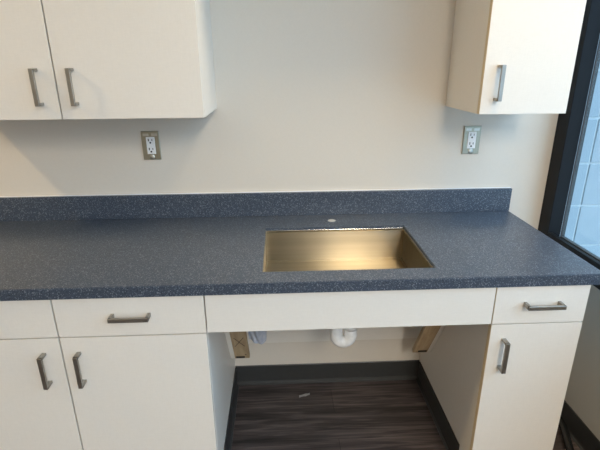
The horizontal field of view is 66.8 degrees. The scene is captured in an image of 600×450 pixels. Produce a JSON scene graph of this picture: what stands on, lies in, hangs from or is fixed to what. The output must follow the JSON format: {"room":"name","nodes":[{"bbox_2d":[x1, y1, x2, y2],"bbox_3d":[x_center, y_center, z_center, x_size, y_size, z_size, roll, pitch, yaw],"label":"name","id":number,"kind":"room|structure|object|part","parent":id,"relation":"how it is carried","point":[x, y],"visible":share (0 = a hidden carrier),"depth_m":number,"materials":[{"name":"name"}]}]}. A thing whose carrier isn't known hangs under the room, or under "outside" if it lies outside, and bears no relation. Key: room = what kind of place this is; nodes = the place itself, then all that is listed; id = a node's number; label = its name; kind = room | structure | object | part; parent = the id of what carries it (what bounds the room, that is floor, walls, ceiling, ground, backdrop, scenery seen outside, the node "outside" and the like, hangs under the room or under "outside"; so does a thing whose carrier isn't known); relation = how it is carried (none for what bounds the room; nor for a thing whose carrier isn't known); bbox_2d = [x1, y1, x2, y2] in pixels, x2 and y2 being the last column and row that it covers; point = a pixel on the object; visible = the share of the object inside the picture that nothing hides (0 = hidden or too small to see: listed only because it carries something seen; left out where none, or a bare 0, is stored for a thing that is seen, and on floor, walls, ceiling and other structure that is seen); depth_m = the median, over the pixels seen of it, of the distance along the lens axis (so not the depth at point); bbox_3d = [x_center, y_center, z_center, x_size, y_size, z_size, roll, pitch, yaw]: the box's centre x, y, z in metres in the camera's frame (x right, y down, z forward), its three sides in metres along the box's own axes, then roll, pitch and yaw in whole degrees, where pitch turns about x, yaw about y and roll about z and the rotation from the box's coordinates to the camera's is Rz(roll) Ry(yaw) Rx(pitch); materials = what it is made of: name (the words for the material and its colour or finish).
{"room":"break room kitchenette","nodes":[
{"label":"break room kitchenette","id":0,"kind":"room"},
{"bbox_2d":[0,0,558,365],"bbox_3d":[-1.119,-0.510,1.774,4.522,2.720,0.120,-1,20,-2],"label":"wall","id":1,"kind":"structure","parent":0,"point":[312,95],"depth_m":1.81,"materials":[{"name":"white paint"}]},
{"bbox_2d":[0,0,216,119],"bbox_3d":[-0.765,-0.743,1.456,0.894,0.762,0.354,-1,20,-2],"label":"upper cabinet","id":2,"kind":"object","parent":1,"relation":"attached to","point":[60,59],"visible":1,"depth_m":1.40,"materials":[{"name":"white laminate"}]},
{"bbox_3d":[-0.983,-0.692,1.321,0.442,0.759,0.019,-1,20,-2],"label":"door","id":3,"kind":"part","parent":2,"relation":"part of","materials":[{"name":"white laminate"}]},
{"bbox_3d":[-0.811,-0.423,1.398,0.014,0.112,0.034,-1,20,-2],"label":"handle","id":4,"kind":"part","parent":2,"relation":"part of","materials":[{"name":"silver metal"}]},
{"bbox_3d":[-0.703,-0.425,1.402,0.014,0.112,0.034,-1,20,-2],"label":"handle","id":5,"kind":"part","parent":2,"relation":"part of","materials":[{"name":"silver metal"}]},
{"bbox_2d":[141,131,161,159],"bbox_3d":[-0.590,-0.315,1.801,0.069,0.113,0.009,-1,20,-2],"label":"wall outlet","id":6,"kind":"object","parent":1,"relation":"attached to","point":[150,140],"visible":1,"depth_m":1.80,"materials":[{"name":"silver metal"}]},
{"bbox_2d":[146,137,155,153],"bbox_3d":[-0.590,-0.314,1.799,0.034,0.067,0.004,-1,20,-2],"label":"receptacle","id":7,"kind":"object","parent":6,"relation":"attached to","point":[150,141],"depth_m":1.80,"materials":[{"name":"white plastic"}]},
{"bbox_2d":[0,188,511,220],"bbox_3d":[-0.190,-0.086,1.896,2.170,0.100,0.019,-1,20,-2],"label":"backsplash","id":8,"kind":"structure","parent":1,"relation":"attached to","point":[45,208],"depth_m":1.89,"materials":[{"name":"blue laminate"}]},
{"bbox_2d":[235,360,419,385],"bbox_3d":[0.136,0.716,2.203,0.889,0.106,0.013,-1,20,-2],"label":"baseboard","id":9,"kind":"structure","parent":1,"relation":"attached to","point":[399,369],"depth_m":2.20,"materials":[{"name":"grey plastic"}]},
{"bbox_2d":[246,326,422,342],"bbox_3d":[0.134,0.342,2.065,0.889,0.418,0.019,-1,20,-2],"label":"board","id":10,"kind":"object","parent":1,"relation":"attached to","point":[310,335],"visible":0.04,"depth_m":2.12,"materials":[{"name":"white laminate"}]},
{"bbox_2d":[248,331,266,343],"bbox_3d":[-0.195,0.443,2.058,0.100,0.230,0.032,-1,20,-2],"label":"plastic bag","id":11,"kind":"object","parent":10,"relation":"attached to","point":[259,337],"visible":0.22,"depth_m":2.08,"materials":[{"name":"white plastic"}]},
{"bbox_2d":[461,126,481,153],"bbox_3d":[0.698,-0.346,1.851,0.069,0.113,0.009,-1,20,-2],"label":"wall outlet","id":12,"kind":"object","parent":1,"relation":"attached to","point":[471,136],"visible":1,"depth_m":1.85,"materials":[{"name":"silver metal"}]},
{"bbox_2d":[467,132,476,147],"bbox_3d":[0.699,-0.345,1.849,0.034,0.067,0.004,-1,20,-2],"label":"receptacle","id":13,"kind":"object","parent":12,"relation":"attached to","point":[471,136],"depth_m":1.85,"materials":[{"name":"white plastic"}]},
{"bbox_2d":[446,0,586,113],"bbox_3d":[0.729,-0.775,1.515,0.294,0.762,0.354,-1,20,-2],"label":"upper cabinet","id":14,"kind":"object","parent":1,"relation":"attached to","point":[508,56],"visible":1,"depth_m":1.46,"materials":[{"name":"white laminate"}]},
{"bbox_3d":[0.640,-0.454,1.456,0.014,0.112,0.034,-1,20,-2],"label":"handle","id":15,"kind":"part","parent":14,"relation":"part of","materials":[{"name":"silver metal"}]},
{"bbox_2d":[330,328,357,347],"bbox_3d":[0.156,0.286,1.839,0.109,0.269,0.365,-1,20,-2],"label":"trap","id":16,"kind":"object","parent":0,"point":[349,337],"visible":0.41,"depth_m":1.70,"materials":[{"name":"white plastic"}]},
{"bbox_2d":[231,380,579,449],"bbox_3d":[-0.935,1.871,-0.724,4.587,0.080,6.400,-1,20,-2],"label":"floor","id":17,"kind":"structure","parent":0,"point":[391,414],"depth_m":1.99,"materials":[{"name":"brown wood"}]},
{"bbox_2d":[0,296,234,449],"bbox_3d":[-0.746,0.493,1.737,0.901,0.850,0.660,-1,20,-2],"label":"base cabinet","id":18,"kind":"object","parent":17,"relation":"on","point":[135,373],"visible":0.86,"depth_m":1.43,"materials":[{"name":"white laminate"}]},
{"bbox_3d":[-0.956,0.279,1.344,0.456,0.128,0.019,-1,20,-2],"label":"drawer","id":19,"kind":"part","parent":18,"relation":"part of","materials":[{"name":"white laminate"}]},
{"bbox_3d":[-0.954,0.620,1.467,0.456,0.587,0.019,-1,20,-2],"label":"door","id":20,"kind":"part","parent":18,"relation":"part of","materials":[{"name":"white laminate"}]},
{"bbox_3d":[-0.778,0.446,1.385,0.014,0.112,0.034,-1,20,-2],"label":"handle","id":21,"kind":"part","parent":18,"relation":"part of","materials":[{"name":"silver metal"}]},
{"bbox_3d":[-0.673,0.444,1.390,0.014,0.112,0.034,-1,20,-2],"label":"handle","id":22,"kind":"part","parent":18,"relation":"part of","materials":[{"name":"silver metal"}]},
{"bbox_3d":[-0.502,0.273,1.337,0.116,0.014,0.034,-1,20,-2],"label":"handle","id":23,"kind":"part","parent":18,"relation":"part of","materials":[{"name":"silver metal"}]},
{"bbox_3d":[-0.505,0.269,1.362,0.438,0.128,0.019,-1,20,-2],"label":"drawer","id":24,"kind":"part","parent":18,"relation":"part of","materials":[{"name":"white laminate"}]},
{"bbox_3d":[-0.502,0.610,1.485,0.438,0.587,0.019,-1,20,-2],"label":"door","id":25,"kind":"part","parent":18,"relation":"part of","materials":[{"name":"white laminate"}]},
{"bbox_2d":[224,368,238,449],"bbox_3d":[-0.290,0.814,1.938,0.013,0.106,0.511,-1,20,-2],"label":"baseboard","id":26,"kind":"structure","parent":18,"relation":"attached to","point":[234,396],"depth_m":1.94,"materials":[{"name":"grey plastic"}]},
{"bbox_2d":[225,331,249,358],"bbox_3d":[-0.259,0.431,1.856,0.083,0.385,0.261,-1,20,-2],"label":"cleat","id":27,"kind":"object","parent":18,"relation":"attached to","point":[237,342],"visible":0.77,"depth_m":1.89,"materials":[{"name":"brown wood"}]},
{"bbox_2d":[0,187,599,300],"bbox_3d":[-0.175,0.033,1.612,2.170,0.136,0.635,-1,20,-2],"label":"countertop","id":28,"kind":"structure","parent":18,"relation":"on","point":[54,247],"depth_m":1.62,"materials":[{"name":"blue stone"}]},
{"bbox_2d":[262,228,432,271],"bbox_3d":[0.145,0.148,1.619,0.587,0.140,0.432,-1,20,-2],"label":"undermount sink","id":29,"kind":"object","parent":28,"relation":"in","point":[371,248],"visible":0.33,"depth_m":1.79,"materials":[{"name":"metal"}]},
{"bbox_2d":[204,288,495,332],"bbox_3d":[0.159,0.252,1.397,0.889,0.129,0.037,-1,20,-2],"label":"apron panel","id":30,"kind":"object","parent":28,"relation":"attached to","point":[464,306],"visible":0.82,"depth_m":1.38,"materials":[{"name":"white laminate"}]},
{"bbox_2d":[419,285,590,449],"bbox_3d":[0.734,0.462,1.796,0.293,0.850,0.660,-1,20,-2],"label":"base cabinet","id":31,"kind":"object","parent":17,"relation":"on","point":[502,384],"visible":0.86,"depth_m":1.51,"materials":[{"name":"white laminate"}]},
{"bbox_2d":[412,325,445,352],"bbox_3d":[0.546,0.413,1.888,0.083,0.385,0.261,-1,20,-2],"label":"cleat","id":32,"kind":"object","parent":31,"relation":"attached to","point":[428,336],"visible":0.59,"depth_m":1.92,"materials":[{"name":"brown wood"}]},
{"bbox_2d":[416,362,459,449],"bbox_3d":[0.586,0.795,1.974,0.013,0.106,0.508,-1,20,-2],"label":"baseboard","id":33,"kind":"structure","parent":31,"relation":"attached to","point":[447,435],"depth_m":1.95,"materials":[{"name":"grey plastic"}]},
{"bbox_3d":[0.646,0.416,1.442,0.014,0.112,0.034,-1,20,-2],"label":"handle","id":34,"kind":"part","parent":31,"relation":"part of","materials":[{"name":"silver metal"}]},
{"bbox_3d":[0.746,0.584,1.534,0.290,0.587,0.019,-1,20,-2],"label":"door","id":35,"kind":"part","parent":31,"relation":"part of","materials":[{"name":"white laminate"}]},
{"bbox_3d":[0.744,0.242,1.412,0.290,0.128,0.019,-1,20,-2],"label":"drawer","id":36,"kind":"part","parent":31,"relation":"part of","materials":[{"name":"white laminate"}]},
{"bbox_3d":[0.747,0.246,1.386,0.116,0.014,0.034,-1,20,-2],"label":"handle","id":37,"kind":"part","parent":31,"relation":"part of","materials":[{"name":"silver metal"}]},
{"bbox_2d":[558,416,573,449],"bbox_3d":[1.070,0.909,1.754,0.079,0.031,0.841,1,20,5],"label":"hose","id":38,"kind":"object","parent":17,"relation":"on","point":[567,441],"visible":0.48,"depth_m":1.86,"materials":[{"name":"rubber"}]},
{"bbox_2d":[564,285,599,440],"bbox_3d":[1.296,0.506,-1.107,0.100,2.720,6.200,-1,20,-2],"label":"wall","id":39,"kind":"structure","parent":0,"point":[582,395],"depth_m":1.78,"materials":[{"name":"paint"}]},
{"bbox_2d":[538,0,599,289],"bbox_3d":[1.202,0.106,-0.936,0.072,1.961,5.600,-1,20,-2],"label":"window","id":40,"kind":"structure","parent":39,"relation":"in","point":[569,124],"depth_m":1.79,"materials":[{"name":"black metal"}]},
{"bbox_3d":[1.204,0.988,-0.620,0.065,0.087,5.446,-1,20,-2],"label":"sill","id":41,"kind":"part","parent":40,"relation":"part of","materials":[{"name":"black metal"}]},
{"bbox_2d":[561,400,599,449],"bbox_3d":[1.249,1.737,-0.668,0.013,0.106,6.200,-1,20,-2],"label":"baseboard","id":42,"kind":"structure","parent":39,"relation":"attached to","point":[580,433],"depth_m":1.84,"materials":[{"name":"grey plastic"}]},
{"label":"outside","id":43,"kind":"structure","parent":0,"visible":0},
{"bbox_3d":[5.320,2.568,-1.578,7.813,0.100,9.166,-1,20,-2],"label":"ground","id":44,"kind":"structure","parent":43,"visible":0},
{"bbox_2d":[560,36,599,256],"bbox_3d":[3.691,-0.803,2.079,4.993,3.800,0.140,-1,20,-2],"label":"wall","id":45,"kind":"structure","parent":44,"relation":"on","point":[583,224],"depth_m":2.12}
]}

